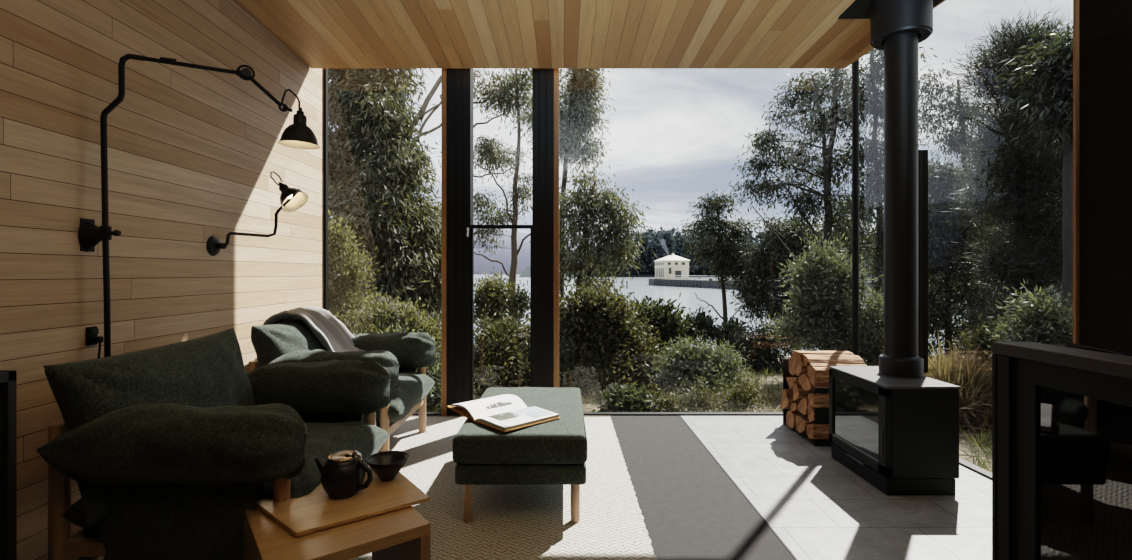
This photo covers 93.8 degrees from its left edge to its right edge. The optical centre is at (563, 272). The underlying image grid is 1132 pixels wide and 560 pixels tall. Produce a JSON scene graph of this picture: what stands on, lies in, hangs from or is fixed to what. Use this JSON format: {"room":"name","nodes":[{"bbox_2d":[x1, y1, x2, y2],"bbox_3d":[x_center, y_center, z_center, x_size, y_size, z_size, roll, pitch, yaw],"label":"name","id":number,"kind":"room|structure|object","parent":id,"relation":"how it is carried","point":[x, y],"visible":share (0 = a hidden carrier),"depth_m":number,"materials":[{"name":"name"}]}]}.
{"room":"living room","nodes":[
{"label":"living room","id":0,"kind":"room"},
{"bbox_2d":[0,0,322,559],"bbox_3d":[-2.015,-0.628,0.557,0.150,3.650,7.515,0,0,0],"label":"wall","id":1,"kind":"structure","parent":0,"point":[193,153],"depth_m":2.42,"materials":[{"name":"beige wood"}]},
{"bbox_2d":[86,326,98,345],"bbox_3d":[-1.929,0.258,2.170,0.022,0.076,0.044,0,0,0],"label":"wall outlet","id":2,"kind":"object","parent":1,"relation":"attached to","point":[93,331],"visible":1,"depth_m":2.16,"materials":[{"name":"black plastic"}]},
{"bbox_2d":[90,328,98,334],"bbox_3d":[-1.923,0.240,2.170,0.010,0.024,0.032,0,0,0],"label":"socket","id":3,"kind":"object","parent":2,"relation":"attached to","point":[93,331],"depth_m":2.17,"materials":[{"name":"black plastic"}]},
{"bbox_2d":[91,336,102,357],"bbox_3d":[-1.905,0.689,2.175,0.045,0.857,0.058,0,0,0],"label":"power cord","id":4,"kind":"object","parent":2,"relation":"hanging from","point":[96,339],"visible":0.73,"depth_m":2.16,"materials":[{"name":"plastic"}]},
{"bbox_2d":[78,53,319,356],"bbox_3d":[-1.537,-0.201,2.296,0.876,1.433,0.169,0,0,-17],"label":"wall lamp","id":5,"kind":"object","parent":1,"relation":"attached to","point":[298,134],"visible":1,"depth_m":2.15,"materials":[{"name":"black metal"}]},
{"bbox_2d":[206,171,307,255],"bbox_3d":[-1.789,-0.357,3.108,0.521,0.527,0.211,0,0,-36],"label":"wall lamp","id":6,"kind":"object","parent":1,"relation":"attached to","point":[291,199],"visible":1,"depth_m":3.18,"materials":[{"name":"black metal"}]},
{"bbox_2d":[323,68,327,310],"bbox_3d":[-1.931,-0.653,4.295,0.021,3.600,0.040,0,0,0],"label":"trim","id":7,"kind":"structure","parent":1,"relation":"attached to","point":[325,70],"depth_m":4.28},
{"bbox_2d":[79,416,794,559],"bbox_3d":[-0.505,1.187,0.562,2.870,0.080,7.525,0,0,0],"label":"floor","id":8,"kind":"structure","parent":0,"point":[690,507],"depth_m":2.70,"materials":[{"name":"grey concrete"}]},
{"bbox_2d":[0,370,16,559],"bbox_3d":[-1.740,0.711,1.024,0.390,0.872,0.947,0,0,0],"label":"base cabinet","id":9,"kind":"object","parent":8,"relation":"on","point":[8,378],"visible":1,"depth_m":1.47,"materials":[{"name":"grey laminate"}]},
{"bbox_2d":[95,416,656,559],"bbox_3d":[-0.744,1.140,1.502,2.231,0.014,5.403,0,0,0],"label":"rug","id":10,"kind":"object","parent":8,"relation":"on","point":[509,522],"visible":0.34,"depth_m":2.54,"materials":[{"name":"beige fabric"}]},
{"bbox_2d":[36,328,390,559],"bbox_3d":[-1.280,0.708,2.152,0.870,0.879,1.108,0,0,0],"label":"armchair","id":11,"kind":"object","parent":10,"relation":"on","point":[166,448],"visible":0.93,"depth_m":1.72,"materials":[{"name":"green fabric"}]},
{"bbox_2d":[43,328,254,528],"bbox_3d":[-1.554,0.533,2.122,0.311,0.529,0.950,0,0,0],"label":"cushion","id":12,"kind":"object","parent":11,"relation":"on","point":[92,396],"depth_m":1.75,"materials":[{"name":"green fabric"}]},
{"bbox_2d":[36,403,306,485],"bbox_3d":[-1.280,0.554,1.727,0.870,0.255,0.259,0,0,0],"label":"cushion","id":13,"kind":"object","parent":11,"relation":"on","point":[95,444],"depth_m":1.64,"materials":[{"name":"green fabric"}]},
{"bbox_2d":[61,421,388,531],"bbox_3d":[-1.245,0.802,2.152,0.800,0.262,0.837,0,0,0],"label":"seat cushion","id":14,"kind":"object","parent":11,"relation":"on","point":[324,438],"depth_m":1.98,"materials":[{"name":"green fabric"}]},
{"bbox_2d":[247,360,390,415],"bbox_3d":[-1.280,0.554,2.580,0.870,0.260,0.252,0,0,0],"label":"cushion","id":15,"kind":"object","parent":11,"relation":"on","point":[333,387],"depth_m":2.48,"materials":[{"name":"green fabric"}]},
{"bbox_2d":[243,471,429,559],"bbox_3d":[-0.716,0.941,1.709,0.500,0.389,0.520,0,0,-38],"label":"side table","id":16,"kind":"object","parent":10,"relation":"on","point":[381,520],"visible":0.76,"depth_m":1.61,"materials":[{"name":"brown wood"}]},
{"bbox_2d":[255,471,428,536],"bbox_3d":[-0.748,0.753,1.764,0.483,0.013,0.361,0,0,-37],"label":"tray","id":17,"kind":"object","parent":16,"relation":"on","point":[384,508],"depth_m":1.66,"materials":[{"name":"brown wood"}]},
{"bbox_2d":[315,450,372,498],"bbox_3d":[-0.741,0.671,1.781,0.147,0.149,0.162,0,0,-39],"label":"teapot","id":18,"kind":"object","parent":16,"relation":"on","point":[343,474],"visible":1,"depth_m":1.75,"materials":[{"name":"black ceramic"}]},
{"bbox_2d":[366,451,408,480],"bbox_3d":[-0.640,0.707,1.922,0.149,0.078,0.149,0,0,0],"label":"bowl","id":19,"kind":"object","parent":16,"relation":"on","point":[386,465],"visible":1,"depth_m":1.91,"materials":[{"name":"black ceramic"}]},
{"bbox_2d":[248,310,435,451],"bbox_3d":[-1.358,0.708,3.385,0.870,0.879,1.108,0,0,0],"label":"armchair","id":20,"kind":"object","parent":10,"relation":"on","point":[401,354],"visible":0.46,"depth_m":3.12,"materials":[{"name":"green fabric"}]},
{"bbox_2d":[251,310,329,364],"bbox_3d":[-1.632,0.533,3.355,0.311,0.529,0.950,0,0,0],"label":"cushion","id":21,"kind":"object","parent":20,"relation":"on","point":[281,342],"depth_m":2.98,"materials":[{"name":"green fabric"}]},
{"bbox_2d":[263,306,364,351],"bbox_3d":[-1.523,0.425,3.491,0.808,0.407,0.521,0,0,-26],"label":"throw blanket","id":22,"kind":"object","parent":20,"relation":"on","point":[331,332],"visible":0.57,"depth_m":3.39,"materials":[{"name":"grey fabric"}]},
{"bbox_2d":[248,349,398,392],"bbox_3d":[-1.358,0.554,2.960,0.870,0.255,0.259,0,0,0],"label":"cushion","id":23,"kind":"object","parent":20,"relation":"on","point":[265,357],"depth_m":2.92,"materials":[{"name":"green fabric"}]},
{"bbox_2d":[352,332,435,367],"bbox_3d":[-1.358,0.554,3.813,0.870,0.260,0.252,0,0,0],"label":"cushion","id":24,"kind":"object","parent":20,"relation":"on","point":[411,349],"depth_m":3.72,"materials":[{"name":"green fabric"}]},
{"bbox_2d":[376,372,434,424],"bbox_3d":[-1.323,0.802,3.385,0.800,0.262,0.837,0,0,0],"label":"seat cushion","id":25,"kind":"object","parent":20,"relation":"on","point":[410,395],"depth_m":3.27,"materials":[{"name":"green fabric"}]},
{"bbox_2d":[452,387,587,522],"bbox_3d":[-0.199,0.930,2.910,0.612,0.411,1.080,0,0,0],"label":"ottoman","id":26,"kind":"object","parent":10,"relation":"on","point":[553,452],"visible":0.78,"depth_m":2.38,"materials":[{"name":"green fabric"}]},
{"bbox_2d":[448,394,560,431],"bbox_3d":[-0.315,0.699,2.715,0.347,0.054,0.502,0,0,-43],"label":"open book","id":27,"kind":"object","parent":26,"relation":"on","point":[506,412],"visible":1,"depth_m":2.67,"materials":[{"name":"paper"}]},
{"bbox_2d":[486,402,511,408],"bbox_3d":[-0.343,0.685,2.769,0.161,0.017,0.039,0,0,-43],"label":"picture","id":28,"kind":"object","parent":27,"relation":"on","point":[489,405],"depth_m":2.76,"materials":[{"name":"white"}]},
{"bbox_2d":[487,412,522,420],"bbox_3d":[-0.295,0.705,2.613,0.140,0.008,0.127,0,0,-43],"label":"photograph","id":29,"kind":"object","parent":27,"relation":"on","point":[506,416],"depth_m":2.59},
{"bbox_2d":[514,407,553,417],"bbox_3d":[-0.164,0.705,2.688,0.125,0.008,0.196,0,0,-43],"label":"photograph","id":30,"kind":"object","parent":27,"relation":"on","point":[530,412],"depth_m":2.67},
{"bbox_2d":[452,387,587,463],"bbox_3d":[-0.199,0.794,2.910,0.612,0.139,1.080,0,0,0],"label":"seat cushion","id":31,"kind":"object","parent":26,"relation":"on","point":[563,440],"depth_m":2.39,"materials":[{"name":"green fabric"}]},
{"bbox_2d":[441,68,446,415],"bbox_3d":[-0.960,-0.653,4.305,0.040,3.600,0.140,0,0,0],"label":"trim","id":32,"kind":"structure","parent":8,"relation":"on","point":[443,70],"depth_m":4.24,"materials":[{"name":"brown wood"}]},
{"bbox_2d":[554,68,558,387],"bbox_3d":[-0.061,-0.653,4.305,0.043,3.600,0.140,0,0,0],"label":"trim","id":33,"kind":"structure","parent":8,"relation":"on","point":[556,70],"depth_m":4.24,"materials":[{"name":"brown wood"}]},
{"bbox_2d":[679,415,797,559],"bbox_3d":[0.930,1.146,0.537,0.008,0.004,7.475,0,0,0],"label":"trim","id":34,"kind":"structure","parent":8,"relation":"on","point":[749,501],"depth_m":2.68,"materials":[{"name":"metal"}]},
{"bbox_2d":[447,68,472,415],"bbox_3d":[-0.845,-0.653,4.315,0.190,3.600,0.160,0,0,0],"label":"trim","id":35,"kind":"structure","parent":0,"point":[459,80],"depth_m":4.25,"materials":[{"name":"black metal"}]},
{"bbox_2d":[466,225,531,400],"bbox_3d":[-0.518,0.374,4.257,0.528,1.522,0.117,0,0,0],"label":"window sash","id":36,"kind":"structure","parent":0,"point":[473,227],"depth_m":4.26,"materials":[{"name":"metal"}]},
{"bbox_2d":[532,68,553,387],"bbox_3d":[-0.169,-0.653,4.315,0.171,3.600,0.160,0,0,0],"label":"trim","id":37,"kind":"structure","parent":0,"point":[542,78],"depth_m":4.25,"materials":[{"name":"black metal"}]},
{"bbox_2d":[233,0,945,67],"bbox_3d":[0.214,-2.008,0.425,4.292,0.890,7.250,0,0,0],"label":"ceiling","id":38,"kind":"structure","parent":0,"point":[322,33],"depth_m":3.48,"materials":[{"name":"brown wood"}]},
{"bbox_2d":[411,412,782,415],"bbox_3d":[0.230,1.151,4.295,4.340,0.032,0.060,0,0,0],"label":"trim","id":39,"kind":"structure","parent":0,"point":[414,413],"depth_m":4.26,"materials":[{"name":"black metal"}]},
{"bbox_2d":[681,416,991,559],"bbox_3d":[1.675,1.187,0.562,1.490,0.080,7.525,0,0,0],"label":"floor","id":40,"kind":"structure","parent":0,"point":[818,507],"depth_m":2.64,"materials":[{"name":"grey stone"}]},
{"bbox_2d":[783,359,831,445],"bbox_3d":[1.841,0.898,3.768,0.357,0.497,0.519,0,0,0],"label":"rack","id":41,"kind":"object","parent":40,"relation":"on","point":[821,414],"visible":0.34,"depth_m":3.51,"materials":[{"name":"black metal"}]},
{"bbox_2d":[786,410,807,428],"bbox_3d":[1.826,1.069,3.884,0.340,0.138,0.136,0,0,0],"label":"log","id":42,"kind":"object","parent":41,"relation":"on","point":[790,417],"visible":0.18,"depth_m":3.86,"materials":[{"name":"brown wood"}]},
{"bbox_2d":[780,389,799,408],"bbox_3d":[1.825,0.942,3.949,0.370,0.165,0.145,0,0,0],"label":"log","id":43,"kind":"object","parent":42,"relation":"on","point":[787,399],"visible":0.21,"depth_m":3.92,"materials":[{"name":"brown wood"}]},
{"bbox_2d":[786,377,792,388],"bbox_3d":[1.824,0.806,3.912,0.330,0.098,0.105,0,0,0],"label":"log","id":44,"kind":"object","parent":43,"relation":"on","point":[789,379],"visible":0.11,"depth_m":3.88,"materials":[{"name":"brown wood"}]},
{"bbox_2d":[789,356,796,374],"bbox_3d":[1.828,0.675,3.871,0.330,0.144,0.106,0,0,0],"label":"log","id":45,"kind":"object","parent":44,"relation":"on","point":[791,359],"visible":0.16,"depth_m":3.86,"materials":[{"name":"brown wood"}]},
{"bbox_2d":[791,350,853,354],"bbox_3d":[1.852,0.580,3.805,0.370,0.041,0.172,0,0,0],"label":"log","id":46,"kind":"object","parent":45,"relation":"on","point":[792,351],"visible":0.59,"depth_m":3.75,"materials":[{"name":"brown wood"}]},
{"bbox_2d":[790,403,798,410],"bbox_3d":[1.806,0.965,3.830,0.300,0.072,0.095,0,0,0],"label":"log","id":47,"kind":"object","parent":42,"relation":"on","point":[793,405],"visible":0.17,"depth_m":3.81,"materials":[{"name":"brown wood"}]},
{"bbox_2d":[793,383,813,400],"bbox_3d":[1.823,0.852,3.776,0.340,0.135,0.099,0,0,0],"label":"log","id":48,"kind":"object","parent":47,"relation":"on","point":[799,393],"visible":0.24,"depth_m":3.75,"materials":[{"name":"brown wood"}]},
{"bbox_2d":[792,377,798,385],"bbox_3d":[1.806,0.787,3.818,0.300,0.077,0.071,0,0,0],"label":"log","id":49,"kind":"object","parent":48,"relation":"on","point":[794,379],"visible":0.14,"depth_m":3.82,"materials":[{"name":"brown wood"}]},
{"bbox_2d":[799,373,813,390],"bbox_3d":[1.829,0.754,3.664,0.330,0.123,0.185,0,0,0],"label":"log","id":50,"kind":"object","parent":48,"relation":"on","point":[804,381],"visible":0.16,"depth_m":3.65,"materials":[{"name":"brown wood"}]},
{"bbox_2d":[794,353,850,375],"bbox_3d":[1.828,0.642,3.735,0.360,0.172,0.116,0,0,0],"label":"log","id":51,"kind":"object","parent":50,"relation":"on","point":[800,368],"visible":0.34,"depth_m":3.71,"materials":[{"name":"brown wood"}]},
{"bbox_2d":[795,416,813,433],"bbox_3d":[1.820,1.061,3.691,0.350,0.118,0.154,0,0,0],"label":"log","id":52,"kind":"object","parent":41,"relation":"on","point":[802,422],"visible":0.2,"depth_m":3.67,"materials":[{"name":"brown wood"}]},
{"bbox_2d":[797,397,808,414],"bbox_3d":[1.828,0.915,3.693,0.340,0.129,0.152,0,0,0],"label":"log","id":53,"kind":"object","parent":52,"relation":"on","point":[802,406],"visible":0.16,"depth_m":3.67,"materials":[{"name":"brown wood"}]},
{"bbox_2d":[806,424,828,438],"bbox_3d":[1.817,1.055,3.551,0.340,0.115,0.105,0,0,0],"label":"log","id":54,"kind":"object","parent":41,"relation":"on","point":[813,431],"visible":0.43,"depth_m":3.50,"materials":[{"name":"brown wood"}]},
{"bbox_2d":[808,402,814,421],"bbox_3d":[1.826,0.939,3.556,0.340,0.130,0.089,0,0,0],"label":"log","id":55,"kind":"object","parent":54,"relation":"on","point":[811,414],"visible":0.23,"depth_m":3.56,"materials":[{"name":"brown wood"}]},
{"bbox_2d":[808,393,828,407],"bbox_3d":[1.812,0.843,3.541,0.330,0.098,0.086,0,0,0],"label":"log","id":56,"kind":"object","parent":55,"relation":"on","point":[817,400],"visible":0.38,"depth_m":3.50,"materials":[{"name":"brown wood"}]},
{"bbox_2d":[807,367,830,387],"bbox_3d":[1.834,0.700,3.563,0.340,0.142,0.129,0,0,0],"label":"log","id":57,"kind":"object","parent":56,"relation":"on","point":[821,373],"visible":0.37,"depth_m":3.50,"materials":[{"name":"brown wood"}]},
{"bbox_2d":[807,363,866,367],"bbox_3d":[1.852,0.639,3.592,0.370,0.058,0.109,0,0,0],"label":"log","id":58,"kind":"object","parent":57,"relation":"on","point":[810,365],"visible":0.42,"depth_m":3.57,"materials":[{"name":"brown wood"}]},
{"bbox_2d":[803,354,863,365],"bbox_3d":[1.852,0.604,3.660,0.370,0.073,0.138,0,0,0],"label":"log","id":59,"kind":"object","parent":58,"relation":"on","point":[808,358],"visible":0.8,"depth_m":3.62,"materials":[{"name":"brown wood"}]},
{"bbox_2d":[829,366,960,494],"bbox_3d":[1.841,0.865,3.015,0.386,0.565,0.598,0,0,0],"label":"wood stove","id":60,"kind":"object","parent":40,"relation":"on","point":[900,435],"visible":0.96,"depth_m":2.73,"materials":[{"name":"metal"}]},
{"bbox_2d":[839,0,942,377],"bbox_3d":[1.960,-0.755,2.915,0.520,2.674,0.730,0,0,0],"label":"flue pipe","id":61,"kind":"object","parent":60,"relation":"on","point":[897,27],"visible":1,"depth_m":2.98,"materials":[{"name":"metal"}]},
{"bbox_2d":[959,458,991,479],"bbox_3d":[2.400,1.151,3.388,0.060,0.032,1.815,0,0,0],"label":"trim","id":62,"kind":"structure","parent":40,"relation":"on","point":[981,471],"depth_m":3.08,"materials":[{"name":"white"}]},
{"bbox_2d":[992,342,1131,559],"bbox_3d":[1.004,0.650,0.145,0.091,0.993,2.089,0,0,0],"label":"cabinet","id":63,"kind":"object","parent":40,"relation":"on","point":[1062,416],"visible":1,"depth_m":1.04,"materials":[{"name":"wood"}]},
{"bbox_2d":[1065,343,1125,355],"bbox_3d":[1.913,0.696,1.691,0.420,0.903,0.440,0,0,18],"label":"tray","id":64,"kind":"object","parent":63,"relation":"on","point":[1078,346],"visible":0.09,"depth_m":1.74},
{"bbox_2d":[852,59,858,355],"bbox_3d":[2.360,-0.653,4.290,0.052,3.600,0.052,0,0,0],"label":"trim","id":65,"kind":"structure","parent":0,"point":[855,66],"depth_m":4.27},
{"bbox_2d":[1079,0,1131,355],"bbox_3d":[2.475,-0.628,-0.360,0.150,3.650,5.680,0,0,0],"label":"wall","id":66,"kind":"structure","parent":0,"point":[1105,26],"depth_m":2.35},
{"bbox_2d":[1073,0,1078,343],"bbox_3d":[2.392,-0.653,2.475,0.016,3.600,0.014,0,0,0],"label":"trim","id":67,"kind":"structure","parent":66,"relation":"attached to","point":[1075,2],"depth_m":2.47,"materials":[{"name":"brown wood"}]},
{"label":"outside","id":68,"kind":"structure","parent":0,"visible":0},
{"bbox_2d":[415,355,991,472],"bbox_3d":[0.150,3.176,-2.835,100.600,3.582,74.330,0,0,0],"label":"ground","id":69,"kind":"structure","parent":68,"point":[964,448],"depth_m":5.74,"materials":[{"name":"green plant"}]},
{"bbox_2d":[328,205,385,319],"bbox_3d":[-2.608,0.323,6.285,1.253,2.228,1.034,0,0,0],"label":"shrub","id":70,"kind":"object","parent":69,"relation":"on","point":[342,266],"visible":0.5,"depth_m":6.13,"materials":[{"name":"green plant"}]},
{"bbox_2d":[329,292,440,355],"bbox_3d":[-1.975,0.813,5.728,1.748,1.239,1.186,0,0,13],"label":"shrub","id":71,"kind":"object","parent":69,"relation":"on","point":[391,318],"visible":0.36,"depth_m":5.71,"materials":[{"name":"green plant"}]},
{"bbox_2d":[328,68,478,355],"bbox_3d":[-3.379,-1.065,8.463,3.971,6.227,2.720,0,0,7],"label":"eucalyptus tree","id":72,"kind":"object","parent":69,"relation":"on","point":[368,108],"visible":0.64,"depth_m":7.95,"materials":[{"name":"green plant"}]},
{"bbox_2d":[416,332,479,411],"bbox_3d":[-1.514,1.154,5.540,1.113,1.135,1.134,0,0,-32],"label":"shrub","id":73,"kind":"object","parent":69,"relation":"on","point":[433,371],"visible":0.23,"depth_m":5.36,"materials":[{"name":"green plant"}]},
{"bbox_2d":[421,195,474,319],"bbox_3d":[-3.316,0.611,13.011,2.493,5.018,2.004,0,0,4],"label":"tree","id":74,"kind":"object","parent":69,"relation":"on","point":[432,195],"visible":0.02,"depth_m":12.76,"materials":[{"name":"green plant"}]},
{"bbox_2d":[474,266,529,333],"bbox_3d":[-1.022,0.724,8.587,1.407,1.672,1.047,0,0,-12],"label":"shrub","id":75,"kind":"object","parent":69,"relation":"on","point":[492,295],"visible":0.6,"depth_m":8.43,"materials":[{"name":"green plant"}]},
{"bbox_2d":[473,68,564,330],"bbox_3d":[-1.185,-1.466,13.103,2.839,7.518,2.036,0,0,15],"label":"eucalyptus tree","id":76,"kind":"object","parent":69,"relation":"on","point":[501,94],"visible":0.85,"depth_m":12.96,"materials":[{"name":"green plant"}]},
{"bbox_2d":[474,308,565,395],"bbox_3d":[-0.638,1.047,6.426,1.316,1.274,1.487,0,0,14],"label":"shrub","id":77,"kind":"object","parent":69,"relation":"on","point":[498,342],"visible":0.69,"depth_m":6.23,"materials":[{"name":"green plant"}]},
{"bbox_2d":[520,68,615,335],"bbox_3d":[0.089,-1.173,12.210,2.233,8.107,2.167,0,0,10],"label":"eucalyptus tree","id":78,"kind":"object","parent":69,"relation":"on","point":[576,120],"visible":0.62,"depth_m":11.92,"materials":[{"name":"green plant"}]},
{"bbox_2d":[529,169,656,298],"bbox_3d":[0.543,0.018,10.113,2.451,4.008,1.805,0,0,6],"label":"eucalyptus tree","id":79,"kind":"object","parent":69,"relation":"on","point":[605,202],"visible":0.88,"depth_m":9.88,"materials":[{"name":"green plant"}]},
{"bbox_2d":[559,270,669,398],"bbox_3d":[0.475,0.897,6.838,1.678,1.911,1.626,0,0,-38],"label":"shrub","id":80,"kind":"object","parent":69,"relation":"on","point":[596,331],"visible":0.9,"depth_m":6.59,"materials":[{"name":"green plant"}]},
{"bbox_2d":[590,375,664,411],"bbox_3d":[0.649,1.313,5.401,0.769,0.567,0.643,0,0,0],"label":"shrub","id":81,"kind":"object","parent":69,"relation":"on","point":[616,399],"visible":0.88,"depth_m":5.30,"materials":[{"name":"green plant"}]},
{"bbox_2d":[627,293,704,361],"bbox_3d":[1.421,0.888,8.230,1.424,1.220,1.036,0,0,0],"label":"shrub","id":82,"kind":"object","parent":69,"relation":"on","point":[673,325],"visible":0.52,"depth_m":8.07,"materials":[{"name":"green plant"}]},
{"bbox_2d":[638,330,770,397],"bbox_3d":[1.670,1.268,6.417,1.318,1.145,1.377,0,0,43],"label":"shrub","id":83,"kind":"object","parent":69,"relation":"on","point":[705,363],"visible":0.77,"depth_m":6.33,"materials":[{"name":"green plant"}]},
{"bbox_2d":[663,307,750,362],"bbox_3d":[2.350,1.213,9.497,2.214,1.240,1.029,0,0,0],"label":"shrub","id":84,"kind":"object","parent":69,"relation":"on","point":[704,321],"visible":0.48,"depth_m":9.33,"materials":[{"name":"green plant"}]},
{"bbox_2d":[648,375,777,411],"bbox_3d":[1.461,1.333,5.480,1.459,0.553,0.654,0,0,0],"label":"shrub","id":85,"kind":"object","parent":69,"relation":"on","point":[702,399],"visible":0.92,"depth_m":5.44,"materials":[{"name":"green plant"}]},
{"bbox_2d":[676,189,762,322],"bbox_3d":[5.125,0.158,17.033,3.106,5.804,1.971,0,0,-8],"label":"eucalyptus tree","id":86,"kind":"object","parent":69,"relation":"on","point":[713,222],"visible":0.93,"depth_m":16.81,"materials":[{"name":"green plant"}]},
{"bbox_2d":[476,373,991,456],"bbox_3d":[2.875,1.358,4.582,10.899,0.238,4.704,0,0,0],"label":"twigs","id":87,"kind":"object","parent":69,"relation":"on","point":[960,435],"visible":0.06,"depth_m":4.85,"materials":[{"name":"plant"}]},
{"bbox_2d":[722,322,811,373],"bbox_3d":[3.050,1.464,8.124,1.647,1.571,1.412,0,0,-17],"label":"shrub","id":88,"kind":"object","parent":69,"relation":"on","point":[762,355],"visible":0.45,"depth_m":8.03,"materials":[{"name":"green plant"}]},
{"bbox_2d":[721,65,872,287],"bbox_3d":[5.367,-1.257,12.140,3.355,8.047,2.257,0,0,20],"label":"eucalyptus tree","id":89,"kind":"object","parent":69,"relation":"on","point":[827,122],"visible":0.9,"depth_m":11.95,"materials":[{"name":"green plant"}]},
{"bbox_2d":[724,211,874,349],"bbox_3d":[7.255,0.887,16.312,4.827,5.608,3.114,0,0,0],"label":"tree","id":90,"kind":"object","parent":69,"relation":"on","point":[763,260],"visible":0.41,"depth_m":15.82,"materials":[{"name":"green plant"}]},
{"bbox_2d":[758,233,883,364],"bbox_3d":[3.419,0.441,6.994,1.531,1.955,1.106,0,0,0],"label":"shrub","id":91,"kind":"object","parent":69,"relation":"on","point":[823,326],"visible":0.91,"depth_m":6.88,"materials":[{"name":"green plant"}]},
{"bbox_2d":[820,190,883,301],"bbox_3d":[12.005,0.627,21.959,4.408,8.461,4.064,0,0,-21],"label":"tree","id":92,"kind":"object","parent":69,"relation":"on","point":[835,204],"visible":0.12,"depth_m":21.57,"materials":[{"name":"green plant"}]},
{"bbox_2d":[829,284,928,365],"bbox_3d":[3.903,0.802,6.614,1.058,1.343,0.982,0,0,30],"label":"shrub","id":93,"kind":"object","parent":69,"relation":"on","point":[871,324],"visible":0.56,"depth_m":6.54,"materials":[{"name":"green plant"}]},
{"bbox_2d":[826,47,937,334],"bbox_3d":[6.536,-1.144,11.116,1.878,7.566,1.829,0,0,0],"label":"eucalyptus tree","id":94,"kind":"object","parent":69,"relation":"on","point":[876,190],"visible":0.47,"depth_m":10.94,"materials":[{"name":"green plant"}]},
{"bbox_2d":[871,195,959,343],"bbox_3d":[12.943,0.285,19.124,3.175,7.824,4.228,0,0,38],"label":"tree","id":95,"kind":"object","parent":69,"relation":"on","point":[882,195],"visible":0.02,"depth_m":18.86,"materials":[{"name":"green plant"}]},
{"bbox_2d":[880,152,1006,361],"bbox_3d":[6.702,0.395,9.247,2.258,5.017,1.719,0,0,0],"label":"tree","id":96,"kind":"object","parent":69,"relation":"on","point":[947,238],"visible":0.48,"depth_m":9.04,"materials":[{"name":"green plant"}]},
{"bbox_2d":[924,334,993,450],"bbox_3d":[3.971,1.367,5.179,1.710,1.659,1.590,0,0,0],"label":"grass","id":97,"kind":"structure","parent":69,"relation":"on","point":[974,380],"depth_m":5.01,"materials":[{"name":"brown plant"}]},
{"bbox_2d":[918,63,1025,362],"bbox_3d":[10.513,-0.786,13.775,3.828,9.067,2.008,0,0,-6],"label":"eucalyptus tree","id":98,"kind":"object","parent":69,"relation":"on","point":[946,117],"visible":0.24,"depth_m":13.45,"materials":[{"name":"green plant"}]},
{"bbox_2d":[940,310,1015,365],"bbox_3d":[4.461,1.116,5.513,1.331,1.426,1.007,0,0,-35],"label":"shrub","id":99,"kind":"object","parent":69,"relation":"on","point":[980,334],"visible":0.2,"depth_m":5.56,"materials":[{"name":"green plant"}]},
{"bbox_2d":[946,136,1028,355],"bbox_3d":[15.668,-0.513,20.039,4.162,9.859,4.208,0,0,11],"label":"tree","id":100,"kind":"object","parent":69,"relation":"on","point":[974,136],"visible":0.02,"depth_m":19.77,"materials":[{"name":"green plant"}]},
{"bbox_2d":[929,0,1072,338],"bbox_3d":[6.703,-0.765,7.587,2.671,6.334,1.953,0,0,-23],"label":"eucalyptus tree","id":101,"kind":"object","parent":69,"relation":"on","point":[1030,179],"visible":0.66,"depth_m":7.44,"materials":[{"name":"green plant"}]},
{"bbox_2d":[980,110,1062,310],"bbox_3d":[15.002,-0.966,17.093,5.314,9.443,3.209,0,0,-39],"label":"tree","id":102,"kind":"object","parent":69,"relation":"on","point":[993,110],"visible":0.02,"depth_m":16.55,"materials":[{"name":"green plant"}]},
{"bbox_2d":[979,279,1072,357],"bbox_3d":[4.149,0.747,4.605,1.020,1.408,0.731,0,0,-13],"label":"shrub","id":103,"kind":"object","parent":69,"relation":"on","point":[1041,321],"visible":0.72,"depth_m":4.53,"materials":[{"name":"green plant"}]},
{"bbox_2d":[994,20,1072,338],"bbox_3d":[6.026,-0.388,6.322,1.393,5.229,1.438,0,0,-36],"label":"eucalyptus tree","id":104,"kind":"object","parent":69,"relation":"on","point":[1053,71],"visible":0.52,"depth_m":6.29,"materials":[{"name":"green plant"}]},
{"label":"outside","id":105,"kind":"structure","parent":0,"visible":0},
{"bbox_2d":[519,267,883,276],"bbox_3d":[310.000,-1.435,517.000,700.000,12.335,110.000,0,0,0],"label":"bank","id":106,"kind":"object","parent":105,"point":[526,273],"visible":0.05,"depth_m":489.47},
{"bbox_2d":[589,226,1057,276],"bbox_3d":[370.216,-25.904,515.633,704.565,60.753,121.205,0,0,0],"label":"forest","id":107,"kind":"object","parent":106,"relation":"on","point":[662,243],"visible":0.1,"depth_m":483.06,"materials":[{"name":"green plant"}]},
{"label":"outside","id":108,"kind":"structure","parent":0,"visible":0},
{"bbox_2d":[473,223,595,252],"bbox_3d":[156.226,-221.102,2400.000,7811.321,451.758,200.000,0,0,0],"label":"hill","id":109,"kind":"structure","parent":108,"point":[507,240],"depth_m":2404.55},
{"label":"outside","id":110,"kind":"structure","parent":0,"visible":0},
{"bbox_2d":[474,248,578,273],"bbox_3d":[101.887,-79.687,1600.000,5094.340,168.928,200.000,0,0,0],"label":"hill","id":111,"kind":"structure","parent":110,"point":[504,256],"depth_m":1548.33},
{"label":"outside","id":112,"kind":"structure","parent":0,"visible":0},
{"bbox_2d":[474,274,1059,355],"bbox_3d":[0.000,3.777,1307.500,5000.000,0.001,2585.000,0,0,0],"label":"lake","id":113,"kind":"structure","parent":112,"point":[640,286],"depth_m":93.12,"materials":[{"name":"grey liquid"}]},
{"bbox_2d":[649,275,883,289],"bbox_3d":[44.709,2.724,131.733,35.391,4.106,79.534,0,0,0],"label":"jetty","id":114,"kind":"object","parent":113,"relation":"in","point":[694,283],"visible":0.3,"depth_m":141.30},
{"bbox_2d":[654,253,689,278],"bbox_3d":[33.600,-2.152,165.618,8.300,7.926,11.200,0,0,-6],"label":"house","id":115,"kind":"structure","parent":114,"relation":"on","point":[669,265],"depth_m":160.58,"materials":[{"name":"paint"}]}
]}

